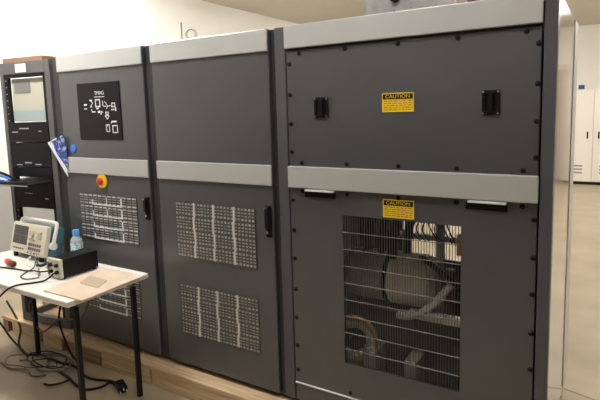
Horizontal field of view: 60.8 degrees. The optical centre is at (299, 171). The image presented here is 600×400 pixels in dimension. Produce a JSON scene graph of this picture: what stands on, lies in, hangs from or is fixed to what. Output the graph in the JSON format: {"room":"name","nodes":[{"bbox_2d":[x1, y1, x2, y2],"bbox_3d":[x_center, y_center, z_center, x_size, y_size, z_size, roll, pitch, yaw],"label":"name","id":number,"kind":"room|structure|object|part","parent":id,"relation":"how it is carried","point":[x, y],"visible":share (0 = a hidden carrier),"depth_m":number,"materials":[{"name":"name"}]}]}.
{"room":"electrical equipment laboratory","nodes":[
{"label":"electrical equipment laboratory","id":0,"kind":"room"},
{"bbox_2d":[0,0,296,177],"bbox_3d":[-1.867,-0.708,6.760,0.100,3.280,15.300,3,8,32],"label":"wall","id":1,"kind":"structure","parent":0,"point":[27,27],"depth_m":5.89,"materials":[{"name":"paint"}]},
{"bbox_2d":[0,177,54,290],"bbox_3d":[-1.789,0.380,6.861,0.012,1.088,15.300,3,8,32],"label":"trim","id":2,"kind":"structure","parent":1,"relation":"attached to","point":[6,209],"depth_m":5.07,"materials":[{"name":"grey paint"}]},
{"bbox_2d":[0,184,599,399],"bbox_3d":[1.817,1.138,4.721,8.650,0.100,15.500,3,8,32],"label":"floor","id":3,"kind":"structure","parent":0,"point":[582,378],"depth_m":3.63,"materials":[{"name":"concrete"}]},
{"bbox_2d":[0,362,45,376],"bbox_3d":[-1.882,1.333,3.438,0.457,0.019,0.051,2,8,25],"label":"cable","id":4,"kind":"object","parent":3,"relation":"on","point":[2,363],"visible":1,"depth_m":3.44,"materials":[{"name":"grey plastic"}]},
{"bbox_2d":[5,353,50,367],"bbox_3d":[-1.881,1.314,3.559,0.372,0.016,0.196,0,7,13],"label":"cable","id":5,"kind":"object","parent":3,"relation":"on","point":[28,353],"visible":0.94,"depth_m":3.54,"materials":[{"name":"grey plastic"}]},
{"bbox_2d":[30,358,57,367],"bbox_3d":[-1.739,1.306,3.488,0.222,0.016,0.116,1,7,18],"label":"cable","id":6,"kind":"object","parent":3,"relation":"on","point":[51,359],"visible":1,"depth_m":3.50,"materials":[{"name":"black rubber"}]},
{"bbox_2d":[2,301,86,350],"bbox_3d":[-1.733,1.162,4.378,0.810,0.127,1.170,3,8,32],"label":"pallet","id":7,"kind":"object","parent":3,"relation":"on","point":[53,338],"visible":0.24,"depth_m":3.90,"materials":[{"name":"brown wood"}]},
{"bbox_2d":[0,59,72,328],"bbox_3d":[-1.843,0.158,3.975,0.519,1.955,0.908,2,8,25],"label":"equipment rack","id":8,"kind":"object","parent":7,"relation":"on","point":[32,157],"visible":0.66,"depth_m":3.71,"materials":[{"name":"black metal"}]},
{"bbox_2d":[0,174,11,180],"bbox_3d":[-2.546,0.632,3.955,1.026,1.287,0.047,1,7,23],"label":"cable","id":9,"kind":"object","parent":8,"relation":"hanging from","point":[1,176],"visible":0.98,"depth_m":3.70,"materials":[{"name":"blue plastic"}]},
{"bbox_2d":[0,171,15,180],"bbox_3d":[-2.547,0.621,3.988,1.058,1.301,0.047,1,7,23],"label":"cable","id":10,"kind":"object","parent":8,"relation":"hanging from","point":[1,173],"visible":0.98,"depth_m":3.72,"materials":[{"name":"black rubber"}]},
{"bbox_2d":[15,63,25,72],"bbox_3d":[-1.999,-0.739,3.654,0.110,0.060,0.002,2,8,25],"label":"sheet","id":11,"kind":"object","parent":8,"relation":"attached to","point":[18,67],"visible":1,"depth_m":3.65,"materials":[{"name":"white paper"}]},
{"bbox_2d":[14,81,30,92],"bbox_3d":[-2.018,-0.612,3.712,0.170,0.085,0.003,2,8,25],"label":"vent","id":12,"kind":"object","parent":8,"relation":"attached to","point":[19,86],"depth_m":3.71,"materials":[{"name":"grey"}]},
{"bbox_2d":[0,177,53,186],"bbox_3d":[-1.908,0.053,3.826,0.408,0.028,0.605,2,8,25],"label":"shelf","id":13,"kind":"object","parent":8,"relation":"attached to","point":[30,181],"depth_m":3.66,"materials":[{"name":"black metal"}]},
{"bbox_3d":[-1.952,-0.520,3.707,0.358,0.310,0.020,2,8,25],"label":"blank panel","id":14,"kind":"part","parent":8,"relation":"part of","materials":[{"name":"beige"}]},
{"bbox_2d":[2,55,55,62],"bbox_3d":[-1.908,-0.834,3.894,0.419,0.036,0.470,2,8,25],"label":"cardboard box","id":15,"kind":"object","parent":8,"relation":"on","point":[38,57],"visible":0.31,"depth_m":3.67,"materials":[{"name":"brown cardboard"}]},
{"bbox_2d":[19,353,70,371],"bbox_3d":[-1.729,1.315,3.531,0.440,0.024,0.207,3,8,32],"label":"cable","id":16,"kind":"object","parent":3,"relation":"on","point":[38,369],"visible":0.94,"depth_m":3.43,"materials":[{"name":"grey plastic"}]},
{"bbox_2d":[26,350,66,368],"bbox_3d":[-1.752,1.294,3.538,0.423,0.016,0.170,3,8,32],"label":"cable","id":17,"kind":"object","parent":3,"relation":"on","point":[31,353],"visible":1,"depth_m":3.54,"materials":[{"name":"black rubber"}]},
{"bbox_2d":[44,378,71,385],"bbox_3d":[-1.547,1.343,3.255,0.168,0.025,0.038,-3,7,-11],"label":"cable","id":18,"kind":"object","parent":3,"relation":"on","point":[69,378],"visible":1,"depth_m":3.25,"materials":[{"name":"black rubber"}]},
{"bbox_2d":[6,300,114,381],"bbox_3d":[-1.825,1.214,3.645,1.623,0.209,0.176,4,9,39],"label":"cable","id":19,"kind":"object","parent":3,"relation":"on","point":[7,302],"visible":0.78,"depth_m":3.64,"materials":[{"name":"black rubber"}]},
{"bbox_2d":[47,354,73,368],"bbox_3d":[-1.665,1.306,3.521,0.290,0.016,0.129,3,8,32],"label":"cable","id":20,"kind":"object","parent":3,"relation":"on","point":[54,355],"visible":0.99,"depth_m":3.53,"materials":[{"name":"grey plastic"}]},
{"bbox_2d":[0,250,147,399],"bbox_3d":[-1.619,0.986,3.257,1.345,0.740,0.540,3,8,32],"label":"work table","id":21,"kind":"object","parent":3,"relation":"on","point":[8,277],"visible":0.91,"depth_m":3.02,"materials":[{"name":"white laminate"}]},
{"bbox_2d":[4,258,16,267],"bbox_3d":[-1.877,0.591,3.310,0.134,0.044,0.044,5,9,42],"label":"lead","id":22,"kind":"object","parent":21,"relation":"on","point":[9,262],"visible":1,"depth_m":3.27,"materials":[{"name":"red plastic"}]},
{"bbox_2d":[0,322,27,356],"bbox_3d":[-2.158,0.974,3.613,0.390,0.704,0.318,3,8,32],"label":"hanging cable","id":23,"kind":"object","parent":21,"relation":"hanging from","point":[1,324],"visible":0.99,"depth_m":3.83,"materials":[{"name":"black rubber"}]},
{"bbox_2d":[0,266,47,272],"bbox_3d":[-1.877,0.597,3.238,0.867,0.048,0.057,2,8,25],"label":"lead","id":24,"kind":"object","parent":21,"relation":"on","point":[0,266],"visible":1,"depth_m":3.19,"materials":[{"name":"black rubber"}]},
{"bbox_2d":[0,273,54,296],"bbox_3d":[-2.011,0.976,3.272,1.247,0.800,0.226,3,8,32],"label":"lead","id":25,"kind":"object","parent":21,"relation":"on","point":[52,274],"visible":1,"depth_m":2.92,"materials":[{"name":"black rubber"}]},
{"bbox_2d":[20,258,38,279],"bbox_3d":[-1.679,0.604,3.174,0.104,0.038,0.366,-5,8,-27],"label":"cable","id":26,"kind":"object","parent":21,"relation":"on","point":[37,258],"visible":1,"depth_m":3.06,"materials":[{"name":"black rubber"}]},
{"bbox_2d":[26,256,41,268],"bbox_3d":[-1.728,0.591,3.297,0.050,0.040,0.234,-8,9,-42],"label":"cable","id":27,"kind":"object","parent":21,"relation":"on","point":[29,256],"visible":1,"depth_m":3.28,"materials":[{"name":"white plastic"}]},
{"bbox_3d":[-1.875,0.978,3.609,0.026,0.684,0.026,3,8,32],"label":"leg","id":28,"kind":"part","parent":21,"relation":"part of","materials":[{"name":"black metal"}]},
{"bbox_2d":[10,216,63,262],"bbox_3d":[-1.812,0.458,3.510,0.470,0.259,0.197,3,8,32],"label":"oscilloscope","id":29,"kind":"object","parent":21,"relation":"on","point":[42,241],"visible":1,"depth_m":3.43,"materials":[{"name":"beige plastic"}]},
{"bbox_3d":[-1.809,0.418,3.512,0.470,0.182,0.098,3,8,32],"label":"carry handle","id":30,"kind":"part","parent":29,"relation":"part of","materials":[{"name":"white plastic"}]},
{"bbox_2d":[36,262,46,267],"bbox_3d":[-1.628,0.594,3.251,0.129,0.038,0.038,3,8,32],"label":"jumper","id":31,"kind":"object","parent":21,"relation":"on","point":[44,264],"visible":0.66,"depth_m":3.26,"materials":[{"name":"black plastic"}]},
{"bbox_2d":[29,300,89,332],"bbox_3d":[-1.607,0.900,3.419,0.843,0.483,0.026,3,8,35],"label":"cable","id":32,"kind":"object","parent":21,"relation":"hanging from","point":[83,314],"visible":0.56,"depth_m":3.49,"materials":[{"name":"black rubber"}]},
{"bbox_2d":[58,306,75,360],"bbox_3d":[-1.551,0.992,3.467,0.294,0.676,0.057,4,9,40],"label":"cable","id":33,"kind":"object","parent":21,"relation":"hanging from","point":[59,311],"visible":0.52,"depth_m":3.55,"materials":[{"name":"black rubber"}]},
{"bbox_2d":[46,248,97,278],"bbox_3d":[-1.392,0.561,3.122,0.136,0.122,0.272,3,8,32],"label":"supplies","id":34,"kind":"object","parent":21,"relation":"on","point":[73,262],"visible":0.96,"depth_m":3.07,"materials":[{"name":"black plastic"}]},
{"bbox_3d":[-1.451,0.571,3.027,0.136,0.114,0.016,3,8,32],"label":"panel","id":35,"kind":"part","parent":34,"relation":"part of","materials":[{"name":"beige plastic"}]},
{"bbox_2d":[70,229,83,250],"bbox_3d":[-1.464,0.487,3.353,0.078,0.218,0.078,3,8,32],"label":"water bottle","id":36,"kind":"object","parent":21,"relation":"on","point":[76,242],"visible":0.61,"depth_m":3.32,"materials":[{"name":"white"}]},
{"bbox_3d":[-1.183,1.062,2.754,0.026,0.684,0.026,3,8,32],"label":"leg","id":37,"kind":"part","parent":21,"relation":"part of","materials":[{"name":"black metal"}]},
{"bbox_2d":[43,267,143,301],"bbox_3d":[-1.187,0.637,2.926,0.410,0.007,0.435,3,8,32],"label":"sheet","id":38,"kind":"object","parent":21,"relation":"on","point":[72,288],"visible":0.93,"depth_m":2.88,"materials":[{"name":"beige paper"}]},
{"bbox_2d":[80,276,106,287],"bbox_3d":[-1.179,0.631,2.920,0.220,0.004,0.115,3,8,32],"label":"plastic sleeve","id":39,"kind":"object","parent":38,"relation":"on","point":[95,282],"visible":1,"depth_m":2.92,"materials":[{"name":"beige plastic"}]},
{"bbox_3d":[-0.977,1.020,3.052,0.026,0.684,0.026,3,8,32],"label":"leg","id":40,"kind":"part","parent":21,"relation":"part of","materials":[{"name":"black metal"}]},
{"bbox_2d":[57,369,114,390],"bbox_3d":[-1.409,1.339,3.263,0.519,0.028,0.127,2,8,24],"label":"cable","id":41,"kind":"object","parent":3,"relation":"on","point":[61,373],"visible":0.8,"depth_m":3.21,"materials":[{"name":"black rubber"}]},
{"bbox_2d":[114,379,127,394],"bbox_3d":[-1.102,1.333,3.158,0.056,0.044,0.130,-6,8,-33],"label":"plug","id":42,"kind":"object","parent":3,"relation":"on","point":[121,387],"visible":1,"depth_m":3.13,"materials":[{"name":"black plastic"}]},
{"bbox_2d":[65,330,565,399],"bbox_3d":[-0.053,1.240,3.344,3.100,0.127,1.170,3,8,32],"label":"wooden platform","id":43,"kind":"object","parent":3,"relation":"on","point":[190,381],"visible":0.23,"depth_m":3.16,"materials":[{"name":"brown wood"}]},
{"bbox_2d":[51,45,166,354],"bbox_3d":[-1.032,0.153,3.804,0.958,1.970,1.068,3,8,32],"label":"tall cabinet","id":44,"kind":"object","parent":43,"relation":"on","point":[103,104],"visible":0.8,"depth_m":3.31,"materials":[{"name":"paint"},{"name":"black plastic"},{"name":"pale metal"}]},
{"bbox_2d":[48,135,67,175],"bbox_3d":[-1.686,-0.107,3.554,0.187,0.287,0.014,2,8,28],"label":"flag","id":45,"kind":"object","parent":44,"relation":"attached to","point":[58,146],"visible":1,"depth_m":3.54,"materials":[{"name":"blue fabric"}]},
{"bbox_3d":[-1.654,0.181,3.635,0.078,1.930,0.022,3,8,32],"label":"frame","id":46,"kind":"part","parent":44,"relation":"part of","materials":[{"name":"grey paint"}]},
{"bbox_2d":[70,145,75,152],"bbox_3d":[-1.550,-0.152,3.491,0.060,0.060,0.009,3,8,32],"label":"dot","id":47,"kind":"object","parent":44,"relation":"attached to","point":[73,147],"visible":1,"depth_m":3.49,"materials":[{"name":"blue plastic"}]},
{"bbox_3d":[-1.313,0.067,3.349,0.052,0.052,0.026,3,8,32],"label":"stop knob","id":48,"kind":"part","parent":44,"relation":"part of","materials":[{"name":"red plastic"}]},
{"bbox_3d":[-1.299,-0.388,3.305,0.422,0.369,0.006,3,8,32],"label":"status panel","id":49,"kind":"part","parent":44,"relation":"part of","materials":[{"name":"black plastic"}]},
{"bbox_3d":[-1.270,0.307,3.382,0.575,0.309,0.002,3,8,32],"label":"vent plate","id":50,"kind":"part","parent":44,"relation":"part of","materials":[{"name":"paint"}]},
{"bbox_3d":[-1.266,0.830,3.451,0.550,0.255,0.002,3,8,32],"label":"vent plate","id":51,"kind":"part","parent":44,"relation":"part of","materials":[{"name":"paint"}]},
{"bbox_3d":[-0.950,0.231,3.159,0.033,0.145,0.030,3,8,32],"label":"swing handle","id":52,"kind":"part","parent":44,"relation":"part of","materials":[{"name":"black plastic"}]},
{"bbox_3d":[-0.884,0.216,3.163,0.030,1.930,0.018,3,8,32],"label":"frame","id":53,"kind":"part","parent":44,"relation":"part of","materials":[{"name":"grey paint"}]},
{"bbox_2d":[148,28,285,392],"bbox_3d":[-0.234,0.128,3.309,0.912,2.095,1.062,3,8,32],"label":"tall cabinet","id":54,"kind":"object","parent":43,"relation":"on","point":[213,98],"visible":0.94,"depth_m":2.85,"materials":[{"name":"paint"},{"name":"black plastic"},{"name":"metal"}]},
{"bbox_3d":[-0.857,0.217,3.146,0.030,1.930,0.018,3,8,32],"label":"frame","id":55,"kind":"part","parent":54,"relation":"part of","materials":[{"name":"grey paint"}]},
{"bbox_3d":[-0.488,0.352,2.902,0.588,0.336,0.002,3,8,32],"label":"vent plate","id":56,"kind":"part","parent":54,"relation":"part of","materials":[{"name":"paint"}]},
{"bbox_3d":[-0.473,0.841,2.960,0.585,0.315,0.002,3,8,32],"label":"vent plate","id":57,"kind":"part","parent":54,"relation":"part of","materials":[{"name":"paint"}]},
{"bbox_3d":[-0.168,0.265,2.677,0.035,0.170,0.030,3,8,32],"label":"swing handle","id":58,"kind":"part","parent":54,"relation":"part of","materials":[{"name":"black plastic"}]},
{"bbox_3d":[-0.106,0.252,2.683,0.028,1.930,0.018,3,8,32],"label":"frame","id":59,"kind":"part","parent":54,"relation":"part of","materials":[{"name":"grey paint"}]},
{"bbox_2d":[274,0,578,399],"bbox_3d":[0.703,0.232,2.745,1.274,1.970,1.052,3,8,32],"label":"tall cabinet","id":60,"kind":"object","parent":43,"relation":"on","point":[463,114],"visible":1,"depth_m":2.27,"materials":[{"name":"grey metal"}]},
{"bbox_3d":[-0.068,0.250,2.650,0.062,1.940,0.034,3,8,32],"label":"corner post","id":61,"kind":"part","parent":60,"relation":"part of","materials":[{"name":"grey metal"}]},
{"bbox_3d":[0.100,-0.304,2.443,0.075,0.099,0.014,3,8,32],"label":"recessed handle","id":62,"kind":"part","parent":60,"relation":"part of","materials":[{"name":"black plastic"}]},
{"bbox_3d":[0.474,1.189,2.436,1.148,0.094,0.016,3,8,32],"label":"kick panel","id":63,"kind":"part","parent":60,"relation":"part of","materials":[{"name":"paint"}]},
{"bbox_3d":[0.372,0.552,2.807,0.270,0.270,0.270,3,8,32],"label":"compressor tank","id":64,"kind":"part","parent":60,"relation":"part of","materials":[{"name":"metal"}]},
{"bbox_3d":[0.516,0.548,2.554,0.100,0.060,0.009,3,8,32],"label":"tank plate","id":65,"kind":"part","parent":60,"relation":"part of","materials":[{"name":"grey metal"}]},
{"bbox_3d":[0.582,0.956,2.702,0.650,0.430,0.040,3,8,32],"label":"plate","id":66,"kind":"part","parent":60,"relation":"part of","materials":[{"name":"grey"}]},
{"bbox_2d":[365,0,456,14],"bbox_3d":[0.536,-0.974,2.465,0.343,0.500,0.360,3,8,32],"label":"junction box","id":67,"kind":"object","parent":60,"relation":"on","point":[372,6],"visible":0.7,"depth_m":2.37,"materials":[{"name":"grey paint"}]},
{"bbox_3d":[0.418,-0.572,2.212,1.148,0.010,0.008,3,8,32],"label":"trim","id":68,"kind":"part","parent":60,"relation":"part of","materials":[{"name":"black metal"}]},
{"bbox_3d":[0.458,0.619,2.367,1.148,1.042,0.018,3,8,32],"label":"panel","id":69,"kind":"part","parent":60,"relation":"part of","materials":[{"name":"paint"}]},
{"bbox_3d":[0.614,0.563,2.658,0.250,0.274,0.274,3,8,32],"label":"compressor tank","id":70,"kind":"part","parent":60,"relation":"part of","materials":[{"name":"metal"}]},
{"bbox_3d":[0.433,-0.292,2.257,1.148,0.575,0.018,3,8,32],"label":"panel","id":71,"kind":"part","parent":60,"relation":"part of","materials":[{"name":"paint"}]},
{"bbox_3d":[0.760,-0.274,2.037,0.069,0.099,0.014,3,8,32],"label":"recessed handle","id":72,"kind":"part","parent":60,"relation":"part of","materials":[{"name":"black plastic"}]},
{"bbox_3d":[0.965,0.298,2.011,0.046,1.940,0.040,3,8,32],"label":"corner post","id":73,"kind":"part","parent":60,"relation":"part of","materials":[{"name":"black metal"}]},
{"bbox_3d":[1.256,0.239,2.437,0.002,1.940,0.994,3,8,32],"label":"panel","id":74,"kind":"part","parent":60,"relation":"part of","materials":[{"name":"grey paint"}]},
{"bbox_3d":[1.459,0.195,2.757,0.003,1.940,0.230,3,8,32],"label":"trim","id":75,"kind":"part","parent":60,"relation":"part of","materials":[{"name":"metal"}]},
{"bbox_2d":[573,89,599,184],"bbox_3d":[6.072,-0.718,10.576,0.850,1.949,0.510,3,8,32],"label":"storage cabinet","id":76,"kind":"object","parent":3,"relation":"on","point":[587,121],"visible":0.75,"depth_m":10.43,"materials":[{"name":"white metal"}]},
{"bbox_2d":[574,165,581,172],"bbox_3d":[5.735,-0.046,10.598,0.200,0.172,0.003,3,8,32],"label":"vent","id":77,"kind":"object","parent":76,"relation":"attached to","point":[577,168],"depth_m":10.58,"materials":[{"name":"beige metal"}]},
{"bbox_3d":[6.134,-0.711,10.271,0.417,1.874,0.020,3,8,32],"label":"door","id":78,"kind":"part","parent":76,"relation":"part of","materials":[{"name":"white paint"}]},
{"bbox_2d":[202,0,599,25],"bbox_3d":[1.724,-2.217,4.318,8.650,0.100,15.500,3,8,32],"label":"ceiling","id":79,"kind":"structure","parent":0,"point":[585,12],"depth_m":8.22,"materials":[{"name":"paint"}]},
{"bbox_2d":[577,24,599,89],"bbox_3d":[5.811,-1.433,11.014,8.450,3.280,0.100,3,8,32],"label":"wall","id":80,"kind":"structure","parent":0,"point":[588,66],"depth_m":10.68,"materials":[{"name":"paint"}]}
]}

